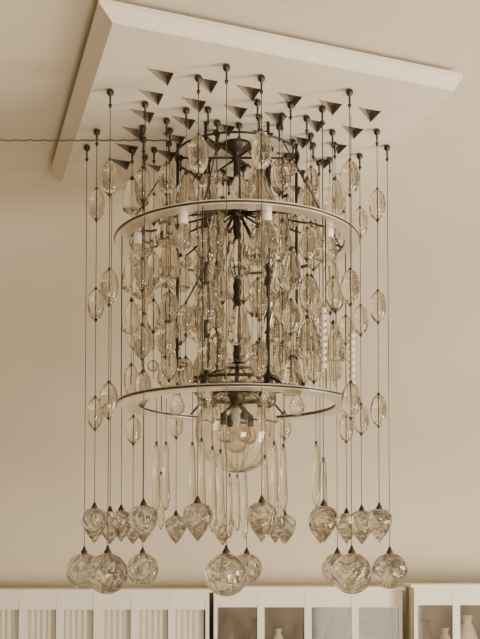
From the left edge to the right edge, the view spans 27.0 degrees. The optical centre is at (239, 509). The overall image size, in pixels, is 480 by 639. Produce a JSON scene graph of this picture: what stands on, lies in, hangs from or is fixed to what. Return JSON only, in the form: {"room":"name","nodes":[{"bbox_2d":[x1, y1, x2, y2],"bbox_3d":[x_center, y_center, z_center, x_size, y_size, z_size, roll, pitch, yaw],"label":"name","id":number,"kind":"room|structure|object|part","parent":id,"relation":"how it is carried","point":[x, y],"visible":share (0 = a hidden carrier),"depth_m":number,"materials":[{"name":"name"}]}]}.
{"room":"living room","nodes":[
{"label":"living room","id":0,"kind":"room"},
{"bbox_2d":[0,0,479,410],"bbox_3d":[-0.013,-1.388,2.171,11.000,0.657,11.917,0,-3,0],"label":"ceiling","id":1,"kind":"structure","parent":0,"point":[430,281],"depth_m":5.53,"materials":[{"name":"paint"}]},
{"bbox_2d":[50,0,462,208],"bbox_3d":[-0.028,-1.574,4.193,1.375,0.060,1.630,1,-3,-17],"label":"ceiling panel","id":2,"kind":"object","parent":1,"relation":"attached to","point":[124,40],"visible":0.63,"depth_m":3.72,"materials":[{"name":"white paint"}]},
{"bbox_2d":[0,64,407,596],"bbox_3d":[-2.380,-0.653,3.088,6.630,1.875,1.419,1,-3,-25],"label":"chandelier","id":3,"kind":"object","parent":2,"relation":"hanging from","point":[237,429],"visible":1,"depth_m":3.96,"materials":[{"name":"clear glass"}]},
{"bbox_3d":[-2.888,-1.154,3.066,5.676,0.862,0.006,1,-3,-22],"label":"stay cord","id":4,"kind":"part","parent":3,"relation":"part of","materials":[{"name":"brown metal"}]},
{"bbox_3d":[-0.013,-0.319,4.093,0.340,0.333,0.340,0,-2,0],"label":"glass globe","id":5,"kind":"part","parent":3,"relation":"part of","materials":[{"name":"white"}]},
{"bbox_2d":[108,68,380,194],"bbox_3d":[-0.028,-1.561,4.192,0.951,0.035,1.038,1,-3,-17],"label":"panel recesses","id":6,"kind":"object","parent":2,"relation":"attached to","point":[165,77],"visible":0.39,"depth_m":4.00,"materials":[{"name":"brown paint"}]},
{"bbox_2d":[0,411,479,638],"bbox_3d":[-0.013,1.045,8.496,11.000,3.653,0.933,0,-3,0],"label":"wall","id":7,"kind":"structure","parent":0,"point":[435,455],"depth_m":8.77,"materials":[{"name":"paint"}]},
{"bbox_3d":[-0.012,2.635,2.462,11.000,0.050,12.850,0,-2,0],"label":"floor","id":8,"kind":"structure","parent":0,"visible":0},
{"bbox_2d":[0,588,211,638],"bbox_3d":[-1.688,1.784,8.653,2.900,2.190,0.455,0,-3,0],"label":"display cabinet","id":9,"kind":"object","parent":8,"relation":"on","point":[25,613],"visible":1,"depth_m":8.52,"materials":[{"name":"white paint"}]},
{"bbox_2d":[0,610,203,638],"bbox_3d":[-1.695,1.752,8.497,2.775,1.940,0.010,0,-2,0],"label":"pleated curtain","id":10,"kind":"object","parent":9,"relation":"hanging from","point":[40,624],"depth_m":8.53,"materials":[{"name":"beige fabric"}]},
{"bbox_2d":[214,586,405,638],"bbox_3d":[0.578,1.774,8.653,1.650,2.210,0.455,0,-3,0],"label":"display cabinet","id":11,"kind":"object","parent":8,"relation":"on","point":[255,612],"visible":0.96,"depth_m":8.63,"materials":[{"name":"white paint"}]},
{"bbox_2d":[402,583,479,638],"bbox_3d":[2.312,1.749,8.429,1.800,2.240,0.455,0,-3,0],"label":"display cabinet","id":12,"kind":"object","parent":8,"relation":"on","point":[432,610],"visible":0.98,"depth_m":8.42,"materials":[{"name":"white paint"},{"name":"clear glass"},{"name":"pale ceramic"}]}
]}

